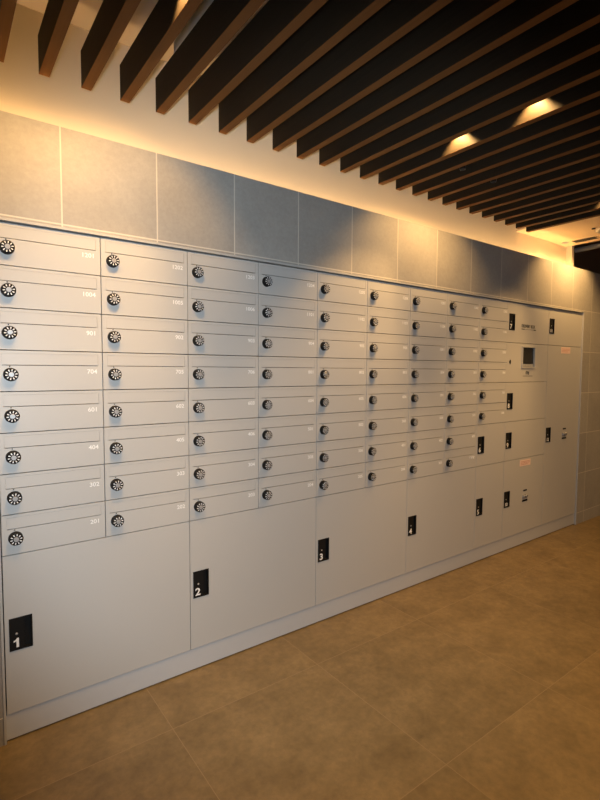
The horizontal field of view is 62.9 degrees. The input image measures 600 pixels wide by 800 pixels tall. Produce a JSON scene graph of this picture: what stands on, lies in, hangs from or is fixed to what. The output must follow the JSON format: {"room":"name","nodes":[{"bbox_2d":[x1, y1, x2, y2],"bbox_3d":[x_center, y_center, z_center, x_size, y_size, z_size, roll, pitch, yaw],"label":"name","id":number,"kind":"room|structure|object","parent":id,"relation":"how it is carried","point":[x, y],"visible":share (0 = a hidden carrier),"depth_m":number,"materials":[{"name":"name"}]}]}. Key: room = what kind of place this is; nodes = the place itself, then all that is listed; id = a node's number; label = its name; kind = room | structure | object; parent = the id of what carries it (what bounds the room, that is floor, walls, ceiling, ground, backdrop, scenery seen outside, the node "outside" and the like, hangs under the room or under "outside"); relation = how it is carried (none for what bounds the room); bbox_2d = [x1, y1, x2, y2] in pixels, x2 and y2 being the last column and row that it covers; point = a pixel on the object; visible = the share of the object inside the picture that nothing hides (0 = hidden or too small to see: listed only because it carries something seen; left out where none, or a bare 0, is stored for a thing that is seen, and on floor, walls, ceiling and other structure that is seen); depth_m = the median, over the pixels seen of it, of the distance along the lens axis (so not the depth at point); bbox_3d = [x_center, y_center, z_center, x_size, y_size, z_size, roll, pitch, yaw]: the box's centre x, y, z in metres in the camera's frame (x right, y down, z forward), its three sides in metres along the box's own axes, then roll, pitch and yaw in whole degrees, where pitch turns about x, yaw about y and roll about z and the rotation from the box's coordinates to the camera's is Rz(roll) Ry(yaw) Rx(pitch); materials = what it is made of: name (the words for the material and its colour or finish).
{"room":"apartment mail room","nodes":[
{"label":"apartment mail room","id":0,"kind":"room"},
{"bbox_2d":[17,0,268,74],"bbox_3d":[0.816,-1.382,0.372,5.320,0.100,4.430,-2,4,-36],"label":"ceiling","id":1,"kind":"structure","parent":0,"point":[86,11],"depth_m":1.82,"materials":[{"name":"paint"}]},
{"bbox_3d":[0.952,-1.251,0.337,5.090,0.155,0.040,-2,4,-36],"label":"rail","id":2,"kind":"object","parent":1,"relation":"hanging from","visible":0},
{"bbox_2d":[38,0,78,76],"bbox_3d":[0.375,-1.091,-0.005,0.034,0.130,4.280,-2,4,-36],"label":"ceiling slat","id":3,"kind":"object","parent":2,"relation":"hanging from","point":[58,15],"visible":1,"depth_m":1.54,"materials":[{"name":"brown wood"}]},
{"bbox_2d":[81,0,140,90],"bbox_3d":[0.487,-1.095,0.078,0.034,0.130,4.280,-2,4,-36],"label":"ceiling slat","id":4,"kind":"object","parent":2,"relation":"hanging from","point":[113,17],"visible":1,"depth_m":1.57,"materials":[{"name":"brown wood"}]},
{"bbox_2d":[120,0,202,102],"bbox_3d":[0.598,-1.100,0.160,0.034,0.130,4.280,-2,4,-36],"label":"ceiling slat","id":5,"kind":"object","parent":2,"relation":"hanging from","point":[168,18],"visible":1,"depth_m":1.60,"materials":[{"name":"brown wood"}]},
{"bbox_2d":[155,0,265,113],"bbox_3d":[0.710,-1.104,0.242,0.034,0.130,4.280,-2,4,-36],"label":"ceiling slat","id":6,"kind":"object","parent":2,"relation":"hanging from","point":[222,19],"visible":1,"depth_m":1.62,"materials":[{"name":"brown wood"}]},
{"bbox_2d":[188,0,327,124],"bbox_3d":[0.822,-1.108,0.324,0.034,0.130,4.280,-2,4,-36],"label":"ceiling slat","id":7,"kind":"object","parent":2,"relation":"hanging from","point":[277,20],"visible":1,"depth_m":1.65,"materials":[{"name":"brown wood"}]},
{"bbox_2d":[219,0,389,133],"bbox_3d":[0.933,-1.113,0.407,0.034,0.130,4.280,-2,4,-36],"label":"ceiling slat","id":8,"kind":"object","parent":2,"relation":"hanging from","point":[331,23],"visible":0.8,"depth_m":1.66,"materials":[{"name":"brown wood"}]},
{"bbox_2d":[247,0,452,142],"bbox_3d":[1.045,-1.117,0.489,0.034,0.130,4.280,-2,4,-36],"label":"ceiling slat","id":9,"kind":"object","parent":2,"relation":"hanging from","point":[395,19],"visible":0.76,"depth_m":1.68,"materials":[{"name":"brown wood"}]},
{"bbox_2d":[297,0,577,158],"bbox_3d":[1.268,-1.126,0.653,0.034,0.130,4.280,-2,4,-36],"label":"ceiling slat","id":10,"kind":"object","parent":2,"relation":"hanging from","point":[519,16],"visible":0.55,"depth_m":1.70,"materials":[{"name":"brown wood"}]},
{"bbox_2d":[319,0,599,165],"bbox_3d":[1.380,-1.130,0.736,0.034,0.130,4.280,-2,4,-36],"label":"ceiling slat","id":11,"kind":"object","parent":2,"relation":"hanging from","point":[581,15],"visible":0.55,"depth_m":1.74,"materials":[{"name":"brown wood"}]},
{"bbox_2d":[340,22,599,172],"bbox_3d":[1.491,-1.135,0.818,0.034,0.130,4.280,-2,4,-36],"label":"ceiling slat","id":12,"kind":"object","parent":2,"relation":"hanging from","point":[585,43],"visible":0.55,"depth_m":1.86,"materials":[{"name":"brown wood"}]},
{"bbox_2d":[378,75,599,184],"bbox_3d":[1.714,-1.143,0.982,0.034,0.130,4.280,-2,4,-36],"label":"ceiling slat","id":13,"kind":"object","parent":2,"relation":"hanging from","point":[589,89],"visible":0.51,"depth_m":2.12,"materials":[{"name":"brown wood"}]},
{"bbox_2d":[396,96,599,190],"bbox_3d":[1.826,-1.148,1.065,0.034,0.130,4.280,-2,4,-36],"label":"ceiling slat","id":14,"kind":"object","parent":2,"relation":"hanging from","point":[590,108],"visible":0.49,"depth_m":2.24,"materials":[{"name":"brown wood"}]},
{"bbox_2d":[412,114,599,195],"bbox_3d":[1.938,-1.152,1.147,0.034,0.130,4.280,-2,4,-36],"label":"ceiling slat","id":15,"kind":"object","parent":2,"relation":"hanging from","point":[592,124],"visible":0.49,"depth_m":2.35,"materials":[{"name":"brown wood"}]},
{"bbox_2d":[428,130,599,200],"bbox_3d":[2.049,-1.157,1.229,0.034,0.130,4.280,-2,4,-36],"label":"ceiling slat","id":16,"kind":"object","parent":2,"relation":"hanging from","point":[591,139],"visible":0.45,"depth_m":2.48,"materials":[{"name":"brown wood"}]},
{"bbox_2d":[442,144,599,205],"bbox_3d":[2.161,-1.161,1.311,0.034,0.130,4.280,-2,4,-36],"label":"ceiling slat","id":17,"kind":"object","parent":2,"relation":"hanging from","point":[591,152],"visible":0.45,"depth_m":2.59,"materials":[{"name":"brown wood"}]},
{"bbox_2d":[456,156,599,209],"bbox_3d":[2.272,-1.165,1.394,0.034,0.130,4.280,-2,4,-36],"label":"ceiling slat","id":18,"kind":"object","parent":2,"relation":"hanging from","point":[593,163],"visible":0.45,"depth_m":2.71,"materials":[{"name":"brown wood"}]},
{"bbox_2d":[469,167,599,213],"bbox_3d":[2.384,-1.170,1.476,0.034,0.130,4.280,-2,4,-36],"label":"ceiling slat","id":19,"kind":"object","parent":2,"relation":"hanging from","point":[595,173],"visible":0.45,"depth_m":2.83,"materials":[{"name":"brown wood"}]},
{"bbox_2d":[482,177,599,217],"bbox_3d":[2.496,-1.174,1.558,0.034,0.130,4.280,-2,4,-36],"label":"ceiling slat","id":20,"kind":"object","parent":2,"relation":"hanging from","point":[594,183],"visible":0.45,"depth_m":2.94,"materials":[{"name":"brown wood"}]},
{"bbox_2d":[494,187,599,221],"bbox_3d":[2.607,-1.179,1.640,0.034,0.130,4.280,-2,4,-36],"label":"ceiling slat","id":21,"kind":"object","parent":2,"relation":"hanging from","point":[593,192],"visible":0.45,"depth_m":3.05,"materials":[{"name":"brown wood"}]},
{"bbox_3d":[1.784,-1.180,-0.787,5.090,0.155,0.040,-2,4,-36],"label":"rail","id":22,"kind":"object","parent":1,"relation":"hanging from","visible":0},
{"bbox_2d":[273,0,515,151],"bbox_3d":[1.156,-1.122,0.571,0.034,0.130,4.280,-2,4,-36],"label":"ceiling slat","id":23,"kind":"object","parent":22,"relation":"hanging from","point":[457,17],"visible":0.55,"depth_m":1.69,"materials":[{"name":"brown wood"}]},
{"bbox_2d":[360,51,599,178],"bbox_3d":[1.603,-1.139,0.900,0.034,0.130,4.280,-2,4,-36],"label":"ceiling slat","id":24,"kind":"object","parent":22,"relation":"hanging from","point":[587,68],"visible":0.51,"depth_m":1.99,"materials":[{"name":"brown wood"}]},
{"bbox_2d":[0,3,565,263],"bbox_3d":[-0.287,-1.201,2.550,6.115,0.602,0.380,-2,4,-36],"label":"wall","id":25,"kind":"structure","parent":0,"point":[59,99],"depth_m":2.15,"materials":[{"name":"white paint"}]},
{"bbox_2d":[0,515,599,799],"bbox_3d":[1.973,1.299,1.627,8.500,0.100,4.800,-2,4,-36],"label":"floor","id":26,"kind":"structure","parent":0,"point":[480,679],"depth_m":1.92,"materials":[{"name":"tile"}]},
{"bbox_2d":[1,521,189,714],"bbox_3d":[-0.881,0.817,2.100,0.697,0.576,0.408,-2,4,-36],"label":"locker","id":27,"kind":"object","parent":26,"relation":"on","point":[78,615],"visible":0.98,"depth_m":1.91,"materials":[{"name":"grey metal"}]},
{"bbox_2d":[0,501,104,555],"bbox_3d":[-0.984,0.464,1.927,0.347,0.141,0.328,-2,4,-36],"label":"mailbox","id":28,"kind":"object","parent":27,"relation":"on","point":[52,527],"visible":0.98,"depth_m":1.80,"materials":[{"name":"grey metal"}]},
{"bbox_2d":[0,464,104,515],"bbox_3d":[-0.983,0.320,1.918,0.347,0.141,0.328,-2,4,-36],"label":"mailbox","id":29,"kind":"object","parent":28,"relation":"on","point":[21,492],"visible":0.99,"depth_m":1.80,"materials":[{"name":"grey metal"}]},
{"bbox_2d":[0,427,103,474],"bbox_3d":[-0.983,0.176,1.909,0.347,0.141,0.328,-2,4,-36],"label":"mailbox","id":30,"kind":"object","parent":29,"relation":"on","point":[29,451],"visible":1,"depth_m":1.79,"materials":[{"name":"grey metal"}]},
{"bbox_2d":[0,390,102,432],"bbox_3d":[-0.982,0.032,1.901,0.347,0.141,0.328,-2,4,-36],"label":"mailbox","id":31,"kind":"object","parent":30,"relation":"on","point":[20,411],"visible":0.99,"depth_m":1.78,"materials":[{"name":"grey metal"}]},
{"bbox_2d":[0,350,102,390],"bbox_3d":[-0.981,-0.112,1.892,0.347,0.141,0.328,-2,4,-36],"label":"mailbox","id":32,"kind":"object","parent":31,"relation":"on","point":[19,370],"visible":1,"depth_m":1.78,"materials":[{"name":"grey metal"}]},
{"bbox_2d":[0,308,101,351],"bbox_3d":[-0.981,-0.257,1.884,0.347,0.141,0.328,-2,4,-36],"label":"mailbox","id":33,"kind":"object","parent":32,"relation":"on","point":[20,329],"visible":0.98,"depth_m":1.77,"materials":[{"name":"grey metal"}]},
{"bbox_2d":[0,265,100,313],"bbox_3d":[-0.980,-0.401,1.875,0.347,0.141,0.328,-2,4,-36],"label":"mailbox","id":34,"kind":"object","parent":33,"relation":"on","point":[20,287],"visible":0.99,"depth_m":1.76,"materials":[{"name":"grey metal"}]},
{"bbox_2d":[0,222,99,275],"bbox_3d":[-0.979,-0.545,1.866,0.347,0.141,0.328,-2,4,-36],"label":"mailbox","id":35,"kind":"object","parent":34,"relation":"on","point":[20,245],"visible":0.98,"depth_m":1.75,"materials":[{"name":"grey metal"}]},
{"bbox_2d":[105,488,188,536],"bbox_3d":[-0.703,0.453,2.134,0.347,0.141,0.328,-2,4,-36],"label":"mailbox","id":36,"kind":"object","parent":27,"relation":"on","point":[141,512],"visible":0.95,"depth_m":2.01,"materials":[{"name":"grey metal"}]},
{"bbox_2d":[104,455,188,499],"bbox_3d":[-0.702,0.309,2.126,0.347,0.141,0.328,-2,4,-36],"label":"mailbox","id":37,"kind":"object","parent":36,"relation":"on","point":[148,476],"visible":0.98,"depth_m":2.00,"materials":[{"name":"grey metal"}]},
{"bbox_2d":[103,422,188,463],"bbox_3d":[-0.701,0.165,2.117,0.347,0.141,0.328,-2,4,-36],"label":"mailbox","id":38,"kind":"object","parent":37,"relation":"on","point":[125,443],"visible":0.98,"depth_m":2.00,"materials":[{"name":"grey metal"}]},
{"bbox_2d":[103,388,187,426],"bbox_3d":[-0.700,0.021,2.108,0.347,0.141,0.328,-2,4,-36],"label":"mailbox","id":39,"kind":"object","parent":38,"relation":"on","point":[121,407],"visible":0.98,"depth_m":1.99,"materials":[{"name":"grey metal"}]},
{"bbox_2d":[102,353,187,388],"bbox_3d":[-0.700,-0.123,2.100,0.347,0.141,0.328,-2,4,-36],"label":"mailbox","id":40,"kind":"object","parent":39,"relation":"on","point":[119,370],"visible":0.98,"depth_m":1.98,"materials":[{"name":"grey metal"}]},
{"bbox_2d":[95,315,187,354],"bbox_3d":[-0.699,-0.268,2.091,0.347,0.141,0.328,-2,4,-36],"label":"mailbox","id":41,"kind":"object","parent":40,"relation":"on","point":[120,334],"visible":0.95,"depth_m":1.97,"materials":[{"name":"grey metal"}]},
{"bbox_2d":[99,276,186,319],"bbox_3d":[-0.698,-0.412,2.083,0.347,0.141,0.328,-2,4,-36],"label":"mailbox","id":42,"kind":"object","parent":41,"relation":"on","point":[119,297],"visible":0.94,"depth_m":1.96,"materials":[{"name":"grey metal"}]},
{"bbox_2d":[100,238,186,285],"bbox_3d":[-0.698,-0.556,2.074,0.347,0.141,0.328,-2,4,-36],"label":"mailbox","id":43,"kind":"object","parent":42,"relation":"on","point":[118,259],"visible":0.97,"depth_m":1.95,"materials":[{"name":"grey metal"}]},
{"bbox_2d":[189,497,315,649],"bbox_3d":[-0.317,0.794,2.515,0.697,0.576,0.408,-2,4,-36],"label":"locker","id":44,"kind":"object","parent":26,"relation":"on","point":[251,568],"visible":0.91,"depth_m":2.33,"materials":[{"name":"grey metal"}]},
{"bbox_2d":[188,478,257,520],"bbox_3d":[-0.421,0.442,2.342,0.347,0.141,0.328,-2,4,-36],"label":"mailbox","id":45,"kind":"object","parent":44,"relation":"on","point":[207,501],"visible":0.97,"depth_m":2.22,"materials":[{"name":"grey metal"}]},
{"bbox_2d":[188,448,257,487],"bbox_3d":[-0.420,0.298,2.333,0.347,0.141,0.328,-2,4,-36],"label":"mailbox","id":46,"kind":"object","parent":45,"relation":"on","point":[205,469],"visible":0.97,"depth_m":2.21,"materials":[{"name":"grey metal"}]},
{"bbox_2d":[188,418,257,454],"bbox_3d":[-0.419,0.154,2.325,0.347,0.141,0.328,-2,4,-36],"label":"mailbox","id":47,"kind":"object","parent":46,"relation":"on","point":[209,436],"visible":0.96,"depth_m":2.21,"materials":[{"name":"grey metal"}]},
{"bbox_2d":[185,387,257,421],"bbox_3d":[-0.419,0.010,2.316,0.347,0.141,0.328,-2,4,-36],"label":"mailbox","id":48,"kind":"object","parent":47,"relation":"on","point":[215,403],"visible":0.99,"depth_m":2.20,"materials":[{"name":"grey metal"}]},
{"bbox_2d":[188,355,257,387],"bbox_3d":[-0.418,-0.135,2.307,0.347,0.141,0.328,-2,4,-36],"label":"mailbox","id":49,"kind":"object","parent":48,"relation":"on","point":[204,371],"visible":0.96,"depth_m":2.19,"materials":[{"name":"grey metal"}]},
{"bbox_2d":[180,321,257,355],"bbox_3d":[-0.417,-0.279,2.299,0.347,0.141,0.328,-2,4,-36],"label":"mailbox","id":50,"kind":"object","parent":49,"relation":"on","point":[204,338],"visible":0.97,"depth_m":2.18,"materials":[{"name":"grey metal"}]},
{"bbox_2d":[187,286,257,324],"bbox_3d":[-0.417,-0.423,2.290,0.347,0.141,0.328,-2,4,-36],"label":"mailbox","id":51,"kind":"object","parent":50,"relation":"on","point":[203,304],"visible":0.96,"depth_m":2.17,"materials":[{"name":"grey metal"}]},
{"bbox_2d":[186,251,257,293],"bbox_3d":[-0.416,-0.567,2.281,0.347,0.141,0.328,-2,4,-36],"label":"mailbox","id":52,"kind":"object","parent":51,"relation":"on","point":[203,270],"visible":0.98,"depth_m":2.16,"materials":[{"name":"grey metal"}]},
{"bbox_2d":[258,470,315,507],"bbox_3d":[-0.139,0.431,2.549,0.347,0.141,0.328,-2,4,-36],"label":"mailbox","id":53,"kind":"object","parent":44,"relation":"on","point":[284,488],"visible":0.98,"depth_m":2.43,"materials":[{"name":"grey metal"}]},
{"bbox_2d":[258,442,315,477],"bbox_3d":[-0.139,0.287,2.541,0.347,0.141,0.328,-2,4,-36],"label":"mailbox","id":54,"kind":"object","parent":53,"relation":"on","point":[291,458],"visible":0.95,"depth_m":2.42,"materials":[{"name":"grey metal"}]},
{"bbox_2d":[255,414,315,447],"bbox_3d":[-0.138,0.143,2.532,0.347,0.141,0.328,-2,4,-36],"label":"mailbox","id":55,"kind":"object","parent":54,"relation":"on","point":[290,429],"visible":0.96,"depth_m":2.41,"materials":[{"name":"grey metal"}]},
{"bbox_2d":[258,386,316,416],"bbox_3d":[-0.137,-0.002,2.523,0.347,0.141,0.328,-2,4,-36],"label":"mailbox","id":56,"kind":"object","parent":55,"relation":"on","point":[272,400],"visible":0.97,"depth_m":2.41,"materials":[{"name":"grey metal"}]},
{"bbox_2d":[258,357,316,386],"bbox_3d":[-0.137,-0.146,2.515,0.347,0.141,0.328,-2,4,-36],"label":"mailbox","id":57,"kind":"object","parent":56,"relation":"on","point":[272,371],"visible":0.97,"depth_m":2.40,"materials":[{"name":"grey metal"}]},
{"bbox_2d":[258,325,316,357],"bbox_3d":[-0.136,-0.290,2.506,0.347,0.141,0.328,-2,4,-36],"label":"mailbox","id":58,"kind":"object","parent":57,"relation":"on","point":[273,341],"visible":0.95,"depth_m":2.39,"materials":[{"name":"grey metal"}]},
{"bbox_2d":[258,294,316,328],"bbox_3d":[-0.135,-0.434,2.498,0.347,0.141,0.328,-2,4,-36],"label":"mailbox","id":59,"kind":"object","parent":58,"relation":"on","point":[276,311],"visible":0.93,"depth_m":2.38,"materials":[{"name":"grey metal"}]},
{"bbox_2d":[257,263,316,299],"bbox_3d":[-0.134,-0.578,2.489,0.347,0.141,0.328,-2,4,-36],"label":"mailbox","id":60,"kind":"object","parent":59,"relation":"on","point":[273,280],"visible":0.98,"depth_m":2.37,"materials":[{"name":"grey metal"}]},
{"bbox_2d":[6,514,573,740],"bbox_3d":[0.559,1.099,3.187,4.291,0.098,0.396,-2,4,-36],"label":"plinth","id":61,"kind":"object","parent":26,"relation":"on","point":[27,720],"visible":0.38,"depth_m":2.30,"materials":[{"name":"grey metal"}]},
{"bbox_2d":[315,480,406,604],"bbox_3d":[0.246,0.772,2.930,0.697,0.576,0.408,-2,4,-36],"label":"locker","id":62,"kind":"object","parent":26,"relation":"on","point":[361,533],"visible":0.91,"depth_m":2.75,"materials":[{"name":"grey metal"}]},
{"bbox_2d":[316,462,364,496],"bbox_3d":[0.142,0.420,2.757,0.347,0.141,0.328,-2,4,-36],"label":"mailbox","id":63,"kind":"object","parent":62,"relation":"on","point":[331,480],"visible":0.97,"depth_m":2.64,"materials":[{"name":"grey metal"}]},
{"bbox_2d":[316,437,365,468],"bbox_3d":[0.143,0.276,2.748,0.347,0.141,0.328,-2,4,-36],"label":"mailbox","id":64,"kind":"object","parent":63,"relation":"on","point":[339,452],"visible":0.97,"depth_m":2.63,"materials":[{"name":"grey metal"}]},
{"bbox_2d":[316,411,365,441],"bbox_3d":[0.144,0.132,2.740,0.347,0.141,0.328,-2,4,-36],"label":"mailbox","id":65,"kind":"object","parent":64,"relation":"on","point":[339,425],"visible":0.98,"depth_m":2.62,"materials":[{"name":"grey metal"}]},
{"bbox_2d":[316,385,365,413],"bbox_3d":[0.144,-0.013,2.731,0.347,0.141,0.328,-2,4,-36],"label":"mailbox","id":66,"kind":"object","parent":65,"relation":"on","point":[330,398],"visible":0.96,"depth_m":2.62,"materials":[{"name":"grey metal"}]},
{"bbox_2d":[317,358,366,385],"bbox_3d":[0.145,-0.157,2.722,0.347,0.141,0.328,-2,4,-36],"label":"mailbox","id":67,"kind":"object","parent":66,"relation":"on","point":[330,371],"visible":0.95,"depth_m":2.60,"materials":[{"name":"grey metal"}]},
{"bbox_2d":[310,329,366,358],"bbox_3d":[0.146,-0.301,2.714,0.347,0.141,0.328,-2,4,-36],"label":"mailbox","id":68,"kind":"object","parent":67,"relation":"on","point":[330,343],"visible":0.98,"depth_m":2.60,"materials":[{"name":"grey metal"}]},
{"bbox_2d":[317,301,366,332],"bbox_3d":[0.146,-0.445,2.705,0.347,0.141,0.328,-2,4,-36],"label":"mailbox","id":69,"kind":"object","parent":68,"relation":"on","point":[330,315],"visible":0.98,"depth_m":2.59,"materials":[{"name":"grey metal"}]},
{"bbox_2d":[315,272,367,305],"bbox_3d":[0.147,-0.589,2.696,0.347,0.141,0.328,-2,4,-36],"label":"mailbox","id":70,"kind":"object","parent":69,"relation":"on","point":[333,288],"visible":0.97,"depth_m":2.58,"materials":[{"name":"grey metal"}]},
{"bbox_2d":[364,456,406,487],"bbox_3d":[0.424,0.409,2.964,0.347,0.141,0.328,-2,4,-36],"label":"mailbox","id":71,"kind":"object","parent":62,"relation":"on","point":[379,472],"visible":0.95,"depth_m":2.85,"materials":[{"name":"grey metal"}]},
{"bbox_2d":[365,432,407,461],"bbox_3d":[0.425,0.265,2.956,0.347,0.141,0.328,-2,4,-36],"label":"mailbox","id":72,"kind":"object","parent":71,"relation":"on","point":[387,446],"visible":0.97,"depth_m":2.84,"materials":[{"name":"grey metal"}]},
{"bbox_2d":[366,408,407,435],"bbox_3d":[0.425,0.120,2.947,0.347,0.141,0.328,-2,4,-36],"label":"mailbox","id":73,"kind":"object","parent":72,"relation":"on","point":[388,421],"visible":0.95,"depth_m":2.83,"materials":[{"name":"grey metal"}]},
{"bbox_2d":[366,384,408,410],"bbox_3d":[0.426,-0.024,2.938,0.347,0.141,0.328,-2,4,-36],"label":"mailbox","id":74,"kind":"object","parent":73,"relation":"on","point":[380,396],"visible":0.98,"depth_m":2.82,"materials":[{"name":"grey metal"}]},
{"bbox_2d":[366,359,408,384],"bbox_3d":[0.427,-0.168,2.930,0.347,0.141,0.328,-2,4,-36],"label":"mailbox","id":75,"kind":"object","parent":74,"relation":"on","point":[378,371],"visible":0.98,"depth_m":2.81,"materials":[{"name":"grey metal"}]},
{"bbox_2d":[367,333,409,359],"bbox_3d":[0.427,-0.312,2.921,0.347,0.141,0.328,-2,4,-36],"label":"mailbox","id":76,"kind":"object","parent":75,"relation":"on","point":[379,346],"visible":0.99,"depth_m":2.81,"materials":[{"name":"grey metal"}]},
{"bbox_2d":[364,306,409,334],"bbox_3d":[0.428,-0.456,2.913,0.347,0.141,0.328,-2,4,-36],"label":"mailbox","id":77,"kind":"object","parent":76,"relation":"on","point":[379,320],"visible":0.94,"depth_m":2.80,"materials":[{"name":"grey metal"}]},
{"bbox_2d":[367,280,410,310],"bbox_3d":[0.429,-0.600,2.904,0.347,0.141,0.328,-2,4,-36],"label":"mailbox","id":78,"kind":"object","parent":77,"relation":"on","point":[379,294],"visible":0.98,"depth_m":2.79,"materials":[{"name":"grey metal"}]},
{"bbox_2d":[405,467,475,572],"bbox_3d":[0.809,0.750,3.345,0.697,0.576,0.408,-2,4,-36],"label":"locker","id":79,"kind":"object","parent":26,"relation":"on","point":[440,511],"visible":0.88,"depth_m":3.17,"materials":[{"name":"grey metal"}]},
{"bbox_2d":[407,451,443,479],"bbox_3d":[0.706,0.398,3.172,0.347,0.141,0.328,-2,4,-36],"label":"mailbox","id":80,"kind":"object","parent":79,"relation":"on","point":[426,464],"visible":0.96,"depth_m":3.05,"materials":[{"name":"grey metal"}]},
{"bbox_2d":[407,429,444,455],"bbox_3d":[0.706,0.254,3.163,0.347,0.141,0.328,-2,4,-36],"label":"mailbox","id":81,"kind":"object","parent":80,"relation":"on","point":[425,441],"visible":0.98,"depth_m":3.05,"materials":[{"name":"grey metal"}]},
{"bbox_2d":[407,406,444,431],"bbox_3d":[0.707,0.109,3.155,0.347,0.141,0.328,-2,4,-36],"label":"mailbox","id":82,"kind":"object","parent":81,"relation":"on","point":[420,418],"visible":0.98,"depth_m":3.04,"materials":[{"name":"grey metal"}]},
{"bbox_2d":[408,383,445,407],"bbox_3d":[0.708,-0.035,3.146,0.347,0.141,0.328,-2,4,-36],"label":"mailbox","id":83,"kind":"object","parent":82,"relation":"on","point":[420,395],"visible":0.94,"depth_m":3.03,"materials":[{"name":"grey metal"}]},
{"bbox_2d":[409,360,445,383],"bbox_3d":[0.708,-0.179,3.138,0.347,0.141,0.328,-2,4,-36],"label":"mailbox","id":84,"kind":"object","parent":83,"relation":"on","point":[420,372],"visible":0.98,"depth_m":3.02,"materials":[{"name":"grey metal"}]},
{"bbox_2d":[409,336,446,360],"bbox_3d":[0.709,-0.323,3.129,0.347,0.141,0.328,-2,4,-36],"label":"mailbox","id":85,"kind":"object","parent":84,"relation":"on","point":[420,348],"visible":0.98,"depth_m":3.01,"materials":[{"name":"grey metal"}]},
{"bbox_2d":[406,311,446,337],"bbox_3d":[0.710,-0.467,3.120,0.347,0.141,0.328,-2,4,-36],"label":"mailbox","id":86,"kind":"object","parent":85,"relation":"on","point":[421,324],"visible":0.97,"depth_m":3.01,"materials":[{"name":"grey metal"}]},
{"bbox_2d":[410,287,447,314],"bbox_3d":[0.710,-0.611,3.112,0.347,0.141,0.328,-2,4,-36],"label":"mailbox","id":87,"kind":"object","parent":86,"relation":"on","point":[422,300],"visible":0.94,"depth_m":2.99,"materials":[{"name":"grey metal"}]},
{"bbox_2d":[474,462,503,548],"bbox_3d":[1.230,0.734,3.656,0.343,0.576,0.408,-2,4,-36],"label":"locker","id":88,"kind":"object","parent":26,"relation":"on","point":[489,477],"visible":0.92,"depth_m":3.49,"materials":[{"name":"grey metal"}]},
{"bbox_2d":[476,422,504,466],"bbox_3d":[1.232,0.300,3.630,0.343,0.286,0.408,-2,4,-36],"label":"locker","id":89,"kind":"object","parent":88,"relation":"on","point":[490,438],"visible":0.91,"depth_m":3.46,"materials":[{"name":"grey metal"}]},
{"bbox_2d":[502,454,543,538],"bbox_3d":[1.603,0.719,3.926,0.573,0.576,0.416,-2,4,-36],"label":"locker","id":90,"kind":"object","parent":26,"relation":"on","point":[522,477],"visible":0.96,"depth_m":3.76,"materials":[{"name":"grey metal"}]},
{"bbox_2d":[504,418,544,460],"bbox_3d":[1.603,0.286,3.903,0.573,0.286,0.408,-2,4,-36],"label":"locker","id":91,"kind":"object","parent":90,"relation":"on","point":[523,438],"visible":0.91,"depth_m":3.73,"materials":[{"name":"grey metal"}]},
{"bbox_2d":[502,382,546,421],"bbox_3d":[1.604,-0.002,3.886,0.573,0.286,0.408,-2,4,-36],"label":"locker","id":92,"kind":"object","parent":91,"relation":"on","point":[524,400],"visible":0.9,"depth_m":3.71,"materials":[{"name":"grey metal"}]},
{"bbox_2d":[503,343,547,381],"bbox_3d":[1.625,-0.289,3.843,0.573,0.286,0.346,-2,4,-36],"label":"control panel","id":93,"kind":"object","parent":92,"relation":"on","point":[525,362],"visible":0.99,"depth_m":3.70,"materials":[{"name":"grey"}]},
{"bbox_2d":[508,302,548,344],"bbox_3d":[1.607,-0.579,3.851,0.573,0.286,0.408,-2,4,-36],"label":"locker","id":94,"kind":"object","parent":93,"relation":"on","point":[527,324],"visible":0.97,"depth_m":3.68,"materials":[{"name":"grey metal"}]},
{"bbox_2d":[542,345,580,524],"bbox_3d":[2.065,0.269,4.239,0.565,1.442,0.416,-2,4,-36],"label":"locker","id":95,"kind":"object","parent":26,"relation":"on","point":[563,362],"visible":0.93,"depth_m":4.07,"materials":[{"name":"grey metal"}]},
{"bbox_2d":[548,308,582,346],"bbox_3d":[2.067,-0.597,4.191,0.565,0.286,0.408,-2,4,-36],"label":"locker","id":96,"kind":"object","parent":95,"relation":"on","point":[565,327],"visible":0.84,"depth_m":4.02,"materials":[{"name":"grey metal"}]},
{"bbox_2d":[0,110,599,746],"bbox_3d":[0.704,0.043,3.282,8.500,2.198,0.508,-2,4,-36],"label":"wall","id":97,"kind":"structure","parent":0,"point":[50,174],"depth_m":2.24,"materials":[{"name":"tile"}]},
{"bbox_2d":[0,217,583,744],"bbox_3d":[0.668,0.235,2.991,4.307,1.847,0.070,-2,4,-36],"label":"trim","id":98,"kind":"structure","parent":97,"relation":"attached to","point":[2,219],"depth_m":2.12,"materials":[{"name":"grey metal"}]},
{"bbox_2d":[516,216,599,246],"bbox_3d":[3.272,-1.357,2.189,0.786,0.343,4.430,-2,4,-36],"label":"ceiling","id":99,"kind":"structure","parent":0,"point":[580,229],"depth_m":3.77,"materials":[{"name":"white paint"}]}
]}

